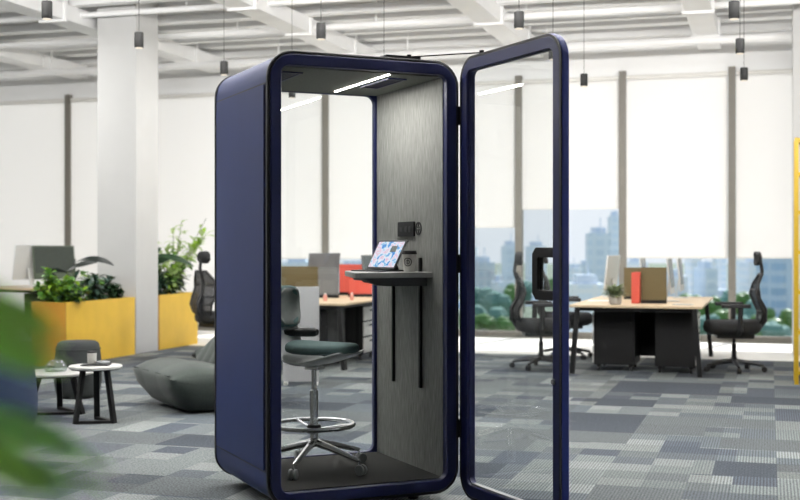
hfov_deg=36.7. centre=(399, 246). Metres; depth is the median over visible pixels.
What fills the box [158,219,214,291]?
feathery plant
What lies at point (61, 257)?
desktop computer
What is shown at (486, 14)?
ceiling beam
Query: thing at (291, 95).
pendant lamp
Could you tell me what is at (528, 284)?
tree
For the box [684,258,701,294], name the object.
building
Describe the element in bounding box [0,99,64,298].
roller blind
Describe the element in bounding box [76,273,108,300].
leafy plant
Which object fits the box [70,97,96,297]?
roller blind
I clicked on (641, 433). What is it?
floor
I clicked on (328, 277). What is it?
divider
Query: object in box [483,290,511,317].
tree
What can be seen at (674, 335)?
drawer pedestal
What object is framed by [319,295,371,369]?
desk
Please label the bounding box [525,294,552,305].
building
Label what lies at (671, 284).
desktop computer
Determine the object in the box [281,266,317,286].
divider
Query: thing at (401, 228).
socket
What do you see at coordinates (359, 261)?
building
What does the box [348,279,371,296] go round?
divider
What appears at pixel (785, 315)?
tree
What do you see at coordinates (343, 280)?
divider
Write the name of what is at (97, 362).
box
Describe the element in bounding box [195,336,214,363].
cushion
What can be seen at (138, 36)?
pendant lamp
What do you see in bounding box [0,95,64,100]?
window
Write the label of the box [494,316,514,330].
tree
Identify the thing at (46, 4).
pendant lamp
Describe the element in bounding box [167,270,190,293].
leafy plant
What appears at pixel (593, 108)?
roller blind
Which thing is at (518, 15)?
pendant lamp
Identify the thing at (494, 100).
roller blind
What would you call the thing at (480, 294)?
tree
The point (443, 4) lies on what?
ceiling beam
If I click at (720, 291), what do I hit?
building
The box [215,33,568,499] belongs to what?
booth
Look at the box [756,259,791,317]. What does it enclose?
building
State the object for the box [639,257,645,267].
desktop computer
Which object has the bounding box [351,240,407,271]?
laptop
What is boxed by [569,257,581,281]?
building
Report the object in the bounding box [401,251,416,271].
paper coffee cup
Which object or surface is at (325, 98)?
window
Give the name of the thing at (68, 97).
window
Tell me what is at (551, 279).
tree
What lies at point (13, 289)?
desk
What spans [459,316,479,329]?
tree
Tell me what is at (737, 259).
building
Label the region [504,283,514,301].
tree
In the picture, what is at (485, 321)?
tree
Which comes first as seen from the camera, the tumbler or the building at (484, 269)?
the tumbler
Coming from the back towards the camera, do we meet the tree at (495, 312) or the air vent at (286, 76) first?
the tree at (495, 312)
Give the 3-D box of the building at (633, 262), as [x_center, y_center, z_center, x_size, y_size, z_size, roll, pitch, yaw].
[138.815,18.042,708.821,15.336,34.656,21.960,0,0,7]
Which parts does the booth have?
panel, frame, frame, shelf rail, socket plate, shelf rail, door, handle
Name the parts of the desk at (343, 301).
leg, modesty panel, frame rail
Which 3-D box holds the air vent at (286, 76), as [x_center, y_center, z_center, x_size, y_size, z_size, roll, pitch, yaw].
[-0.642,-0.914,6.489,0.110,0.008,0.400,0,0,-24]
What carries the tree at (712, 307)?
on the ground
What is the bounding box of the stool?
[281,285,366,479]
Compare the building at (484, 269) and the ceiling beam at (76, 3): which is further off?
the building at (484, 269)
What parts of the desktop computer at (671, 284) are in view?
casing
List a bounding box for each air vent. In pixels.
[281,71,302,81]
[360,78,406,88]
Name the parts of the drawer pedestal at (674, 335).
drawer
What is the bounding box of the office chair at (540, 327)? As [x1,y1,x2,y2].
[509,251,570,370]
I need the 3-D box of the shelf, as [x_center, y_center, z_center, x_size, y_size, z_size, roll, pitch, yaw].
[-0.142,0.153,6.790,0.451,0.030,0.585,0,0,-24]
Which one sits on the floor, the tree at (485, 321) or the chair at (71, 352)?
the chair at (71, 352)
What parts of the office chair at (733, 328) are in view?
arm, seat, arm post, arm, arm post, arm, frame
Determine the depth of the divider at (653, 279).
13.36 m
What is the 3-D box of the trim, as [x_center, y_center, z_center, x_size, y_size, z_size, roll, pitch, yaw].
[-1.365,1.340,19.264,28.000,0.060,0.134,0,0,17]
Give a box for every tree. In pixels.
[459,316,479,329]
[475,286,493,306]
[475,304,486,315]
[476,313,495,329]
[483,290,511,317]
[488,306,507,320]
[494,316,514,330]
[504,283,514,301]
[523,280,532,312]
[549,278,552,289]
[679,293,700,309]
[699,296,723,315]
[699,314,719,334]
[713,309,727,318]
[720,290,727,309]
[727,292,749,314]
[743,304,755,317]
[750,315,782,335]
[761,320,791,335]
[767,307,775,319]
[778,308,791,330]
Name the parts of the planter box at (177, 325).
panel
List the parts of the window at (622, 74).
head rail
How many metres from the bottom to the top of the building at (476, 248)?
43.370 m
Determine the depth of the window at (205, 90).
19.84 m
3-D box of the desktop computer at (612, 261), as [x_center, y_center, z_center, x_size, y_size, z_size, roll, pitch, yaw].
[2.639,0.364,15.029,0.189,0.523,0.609,0,0,24]
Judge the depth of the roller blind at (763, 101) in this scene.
17.11 m
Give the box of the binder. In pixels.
[631,272,640,303]
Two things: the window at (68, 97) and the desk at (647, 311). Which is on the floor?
the desk at (647, 311)
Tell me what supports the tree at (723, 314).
on the ground
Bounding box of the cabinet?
[283,287,318,384]
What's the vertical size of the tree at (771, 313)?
12.012 m
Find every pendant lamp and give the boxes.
[42,0,51,19]
[134,32,143,48]
[220,61,227,75]
[289,93,294,98]
[316,22,325,39]
[514,11,523,29]
[549,51,552,59]
[580,73,587,86]
[729,0,738,19]
[735,38,744,54]
[740,67,747,80]
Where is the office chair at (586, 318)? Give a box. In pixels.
[537,257,592,359]
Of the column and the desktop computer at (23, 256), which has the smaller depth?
the column
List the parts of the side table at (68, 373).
leg, leg, leg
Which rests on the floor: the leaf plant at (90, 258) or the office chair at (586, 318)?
the office chair at (586, 318)
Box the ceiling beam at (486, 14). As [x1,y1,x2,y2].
[446,0,542,57]
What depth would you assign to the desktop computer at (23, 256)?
18.73 m
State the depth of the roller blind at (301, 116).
19.18 m
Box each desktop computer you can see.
[12,245,44,286]
[32,246,74,286]
[308,253,339,266]
[361,255,371,268]
[603,255,619,296]
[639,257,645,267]
[666,258,679,301]
[673,257,688,297]
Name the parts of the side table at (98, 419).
leg, leg, leg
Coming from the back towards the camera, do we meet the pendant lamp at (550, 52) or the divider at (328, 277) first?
the divider at (328, 277)
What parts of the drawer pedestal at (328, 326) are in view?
drawer, drawer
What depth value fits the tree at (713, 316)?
422.15 m
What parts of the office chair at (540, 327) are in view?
frame, arm, arm, arm post, arm post, seat, arm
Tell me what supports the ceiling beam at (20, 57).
attached to the wall at (764, 53)
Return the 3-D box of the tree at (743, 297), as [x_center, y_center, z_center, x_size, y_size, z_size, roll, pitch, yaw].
[157.275,28.019,559.471,11.412,14.703,10.086,0,0,0]
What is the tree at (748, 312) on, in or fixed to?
on the ground
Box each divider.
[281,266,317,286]
[318,267,338,297]
[339,264,361,294]
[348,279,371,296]
[624,267,640,298]
[641,267,666,303]
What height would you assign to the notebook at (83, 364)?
0.008 m
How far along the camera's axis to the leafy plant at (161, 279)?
16.33 m
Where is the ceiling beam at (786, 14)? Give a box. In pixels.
[0,11,791,69]
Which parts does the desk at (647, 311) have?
leg, frame rail, modesty panel, leg, leg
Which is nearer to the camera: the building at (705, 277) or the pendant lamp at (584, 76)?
the pendant lamp at (584, 76)
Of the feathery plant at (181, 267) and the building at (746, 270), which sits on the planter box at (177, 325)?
the feathery plant at (181, 267)
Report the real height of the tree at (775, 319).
13.128 m
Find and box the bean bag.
[132,336,214,411]
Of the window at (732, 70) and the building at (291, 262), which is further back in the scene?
the building at (291, 262)
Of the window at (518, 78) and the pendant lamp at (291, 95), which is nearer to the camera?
the pendant lamp at (291, 95)
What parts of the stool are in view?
backrest, arm, arm, seat, arm, arm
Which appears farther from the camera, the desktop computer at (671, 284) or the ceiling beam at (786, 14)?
the ceiling beam at (786, 14)
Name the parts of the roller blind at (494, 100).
rail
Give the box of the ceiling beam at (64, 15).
[0,0,226,72]
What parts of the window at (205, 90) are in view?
head rail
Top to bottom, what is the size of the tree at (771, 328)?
12.156 m
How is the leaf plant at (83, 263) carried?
on the planter box at (108, 322)
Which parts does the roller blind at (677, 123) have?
rail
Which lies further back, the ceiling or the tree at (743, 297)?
the tree at (743, 297)
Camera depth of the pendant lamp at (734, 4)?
8.26 m
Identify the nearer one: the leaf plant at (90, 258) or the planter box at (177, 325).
the leaf plant at (90, 258)
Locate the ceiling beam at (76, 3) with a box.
[0,0,186,12]
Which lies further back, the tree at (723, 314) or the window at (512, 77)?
the tree at (723, 314)
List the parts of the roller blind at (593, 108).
rail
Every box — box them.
[31,297,134,359]
[96,361,109,363]
[158,292,197,349]
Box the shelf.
[345,271,432,277]
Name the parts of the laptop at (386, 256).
casing, display panel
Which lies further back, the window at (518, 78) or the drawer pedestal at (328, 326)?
the window at (518, 78)
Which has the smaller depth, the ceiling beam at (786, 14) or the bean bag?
the bean bag
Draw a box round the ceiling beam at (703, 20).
[680,0,720,49]
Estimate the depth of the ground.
1739.56 m
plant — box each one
[0,286,111,499]
[30,267,79,301]
[51,256,113,277]
[51,261,96,279]
[52,283,91,303]
[61,270,91,298]
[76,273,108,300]
[79,271,104,298]
[82,275,117,299]
[104,283,125,298]
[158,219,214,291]
[158,227,205,294]
[158,247,192,265]
[158,270,171,294]
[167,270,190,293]
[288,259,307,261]
[602,283,626,304]
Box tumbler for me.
[87,351,96,363]
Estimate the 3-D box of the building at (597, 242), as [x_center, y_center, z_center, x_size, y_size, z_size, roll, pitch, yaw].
[103.410,10.083,628.820,13.583,50.573,21.960,0,0,3]
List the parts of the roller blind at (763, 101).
rail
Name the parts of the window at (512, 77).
head rail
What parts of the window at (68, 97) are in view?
head rail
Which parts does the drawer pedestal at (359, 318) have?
drawer, drawer, drawer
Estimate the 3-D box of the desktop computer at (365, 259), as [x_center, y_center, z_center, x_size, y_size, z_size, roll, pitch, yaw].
[-0.376,0.364,15.580,0.189,0.523,0.609,0,0,17]
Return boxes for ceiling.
[0,0,403,25]
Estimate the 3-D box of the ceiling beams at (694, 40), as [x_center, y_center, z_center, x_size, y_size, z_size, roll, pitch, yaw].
[-2.232,-3.041,16.442,28.000,0.678,3.035,0,0,17]
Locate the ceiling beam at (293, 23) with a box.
[212,0,378,53]
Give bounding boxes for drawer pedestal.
[23,293,42,302]
[319,308,344,365]
[346,304,371,359]
[593,311,639,370]
[655,310,699,372]
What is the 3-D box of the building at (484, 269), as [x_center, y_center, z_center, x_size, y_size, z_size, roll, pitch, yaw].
[44.083,17.668,648.820,15.296,35.403,21.960,0,0,0]
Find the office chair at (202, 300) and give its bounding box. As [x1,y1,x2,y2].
[189,251,214,357]
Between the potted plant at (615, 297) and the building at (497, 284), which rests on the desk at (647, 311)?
the potted plant at (615, 297)
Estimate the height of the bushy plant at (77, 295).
0.284 m
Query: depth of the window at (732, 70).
17.20 m
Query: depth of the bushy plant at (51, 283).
14.02 m
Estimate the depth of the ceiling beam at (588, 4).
16.72 m
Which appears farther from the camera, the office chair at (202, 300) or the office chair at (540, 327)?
the office chair at (202, 300)
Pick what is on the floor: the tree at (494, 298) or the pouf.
the pouf
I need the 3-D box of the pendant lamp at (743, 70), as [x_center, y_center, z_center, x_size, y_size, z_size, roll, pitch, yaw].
[3.241,-2.472,11.354,0.072,1.816,0.072,0,0,0]
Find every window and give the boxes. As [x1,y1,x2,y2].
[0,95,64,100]
[65,94,96,245]
[158,89,215,326]
[322,94,328,252]
[457,76,514,333]
[515,72,618,334]
[619,67,727,337]
[728,65,791,339]
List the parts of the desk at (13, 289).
frame rail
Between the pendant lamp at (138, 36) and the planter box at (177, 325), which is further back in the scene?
the planter box at (177, 325)
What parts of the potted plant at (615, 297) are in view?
pot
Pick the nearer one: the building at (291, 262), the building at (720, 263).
the building at (291, 262)
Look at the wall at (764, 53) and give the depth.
18.06 m
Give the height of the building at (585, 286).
30.474 m
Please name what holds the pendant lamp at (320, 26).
hanging from the ceiling
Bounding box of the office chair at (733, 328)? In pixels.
[703,251,767,373]
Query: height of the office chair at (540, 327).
1.320 m
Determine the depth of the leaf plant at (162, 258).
16.16 m
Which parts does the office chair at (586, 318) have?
frame, arm, seat, arm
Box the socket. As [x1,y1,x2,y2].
[399,226,410,231]
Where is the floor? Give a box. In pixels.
[0,330,799,499]
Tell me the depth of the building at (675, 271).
560.08 m
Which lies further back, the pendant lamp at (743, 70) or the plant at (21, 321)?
the pendant lamp at (743, 70)
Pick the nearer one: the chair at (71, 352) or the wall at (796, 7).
the chair at (71, 352)
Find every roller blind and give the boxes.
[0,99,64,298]
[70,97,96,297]
[158,92,214,310]
[281,92,321,258]
[329,95,371,258]
[458,80,514,227]
[522,76,618,209]
[626,71,727,257]
[736,68,791,258]
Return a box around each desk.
[1,284,84,300]
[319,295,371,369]
[569,296,712,377]
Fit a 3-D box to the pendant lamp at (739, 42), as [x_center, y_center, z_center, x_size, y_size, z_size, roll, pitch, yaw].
[2.757,-2.472,9.772,0.072,1.816,0.072,0,0,0]
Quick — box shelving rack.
[794,137,799,384]
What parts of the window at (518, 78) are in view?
head rail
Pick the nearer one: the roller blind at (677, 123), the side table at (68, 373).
the side table at (68, 373)
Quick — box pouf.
[0,365,37,417]
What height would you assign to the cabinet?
0.975 m
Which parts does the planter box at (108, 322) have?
panel, panel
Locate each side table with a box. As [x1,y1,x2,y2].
[36,368,92,415]
[68,363,121,424]
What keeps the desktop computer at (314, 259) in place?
on the desk at (343, 301)
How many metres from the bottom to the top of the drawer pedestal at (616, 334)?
0.660 m
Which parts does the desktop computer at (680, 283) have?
casing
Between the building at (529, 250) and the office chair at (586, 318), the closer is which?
the office chair at (586, 318)
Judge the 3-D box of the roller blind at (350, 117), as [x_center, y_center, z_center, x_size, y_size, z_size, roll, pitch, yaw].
[-0.435,-1.165,18.837,1.440,2.710,0.060,0,0,17]
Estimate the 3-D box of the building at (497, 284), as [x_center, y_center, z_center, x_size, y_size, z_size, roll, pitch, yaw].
[46.005,21.818,568.820,5.577,27.104,21.960,0,0,1]
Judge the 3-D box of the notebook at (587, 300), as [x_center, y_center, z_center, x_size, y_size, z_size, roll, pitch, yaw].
[2.282,0.620,13.833,0.240,0.012,0.180,0,0,0]
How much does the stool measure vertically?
1.025 m
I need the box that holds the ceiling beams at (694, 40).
[0,0,799,77]
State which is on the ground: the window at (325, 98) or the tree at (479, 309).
the tree at (479, 309)
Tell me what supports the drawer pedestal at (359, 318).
on the floor
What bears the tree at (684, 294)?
on the ground
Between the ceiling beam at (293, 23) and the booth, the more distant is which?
the ceiling beam at (293, 23)
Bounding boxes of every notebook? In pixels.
[80,363,111,365]
[587,300,608,301]
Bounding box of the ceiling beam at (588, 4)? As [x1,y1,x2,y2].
[0,0,792,51]
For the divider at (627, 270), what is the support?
on the desk at (647, 311)
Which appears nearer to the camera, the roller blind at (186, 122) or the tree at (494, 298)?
the roller blind at (186, 122)
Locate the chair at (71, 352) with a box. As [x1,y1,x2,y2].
[54,340,101,398]
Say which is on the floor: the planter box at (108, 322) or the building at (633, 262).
the planter box at (108, 322)
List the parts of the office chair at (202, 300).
frame, seat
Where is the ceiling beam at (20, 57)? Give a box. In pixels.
[0,48,88,78]
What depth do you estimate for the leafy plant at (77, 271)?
14.45 m
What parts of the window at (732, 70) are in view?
head rail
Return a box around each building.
[281,259,307,265]
[343,259,361,263]
[459,247,477,293]
[475,247,494,310]
[491,264,503,293]
[501,232,514,288]
[525,234,546,281]
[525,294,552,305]
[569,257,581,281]
[569,261,605,331]
[578,260,584,273]
[585,218,610,295]
[608,209,618,285]
[627,258,647,267]
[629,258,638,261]
[667,261,687,296]
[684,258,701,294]
[693,258,717,296]
[712,258,726,289]
[718,285,724,297]
[736,258,744,293]
[738,259,755,298]
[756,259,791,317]
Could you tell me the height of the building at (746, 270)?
35.652 m
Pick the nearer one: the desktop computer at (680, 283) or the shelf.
the shelf
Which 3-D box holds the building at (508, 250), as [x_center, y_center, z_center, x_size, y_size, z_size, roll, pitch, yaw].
[64.474,13.395,708.820,11.154,43.951,21.960,0,0,2]
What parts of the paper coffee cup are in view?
lid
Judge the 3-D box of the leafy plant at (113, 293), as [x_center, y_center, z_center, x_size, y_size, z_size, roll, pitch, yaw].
[-3.627,0.590,15.221,0.326,0.280,0.464,0,0,-45]
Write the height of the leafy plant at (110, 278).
0.375 m
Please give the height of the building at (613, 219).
62.922 m
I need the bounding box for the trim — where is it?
[198,327,791,343]
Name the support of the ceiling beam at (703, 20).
attached to the wall at (764, 53)
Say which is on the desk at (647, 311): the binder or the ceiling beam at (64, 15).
the binder
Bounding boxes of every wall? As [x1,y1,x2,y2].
[0,19,791,97]
[792,4,799,355]
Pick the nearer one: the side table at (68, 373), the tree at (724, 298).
the side table at (68, 373)
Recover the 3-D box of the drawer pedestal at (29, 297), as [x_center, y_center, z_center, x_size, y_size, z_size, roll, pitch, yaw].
[-5.465,1.040,18.548,0.471,0.660,0.500,0,0,17]
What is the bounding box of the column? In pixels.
[97,2,157,353]
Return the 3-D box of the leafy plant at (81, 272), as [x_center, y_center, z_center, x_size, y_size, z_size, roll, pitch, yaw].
[-3.815,0.488,14.917,0.345,0.390,0.317,0,0,0]
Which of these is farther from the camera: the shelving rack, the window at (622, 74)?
the window at (622, 74)
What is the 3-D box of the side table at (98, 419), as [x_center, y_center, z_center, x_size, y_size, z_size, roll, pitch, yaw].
[-2.380,1.149,9.420,0.410,0.447,0.410,0,0,-20]
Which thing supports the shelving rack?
on the floor
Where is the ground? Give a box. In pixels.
[198,263,737,329]
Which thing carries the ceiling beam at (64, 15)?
attached to the wall at (764, 53)
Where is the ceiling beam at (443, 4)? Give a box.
[0,0,585,35]
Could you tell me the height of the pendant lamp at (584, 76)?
1.816 m

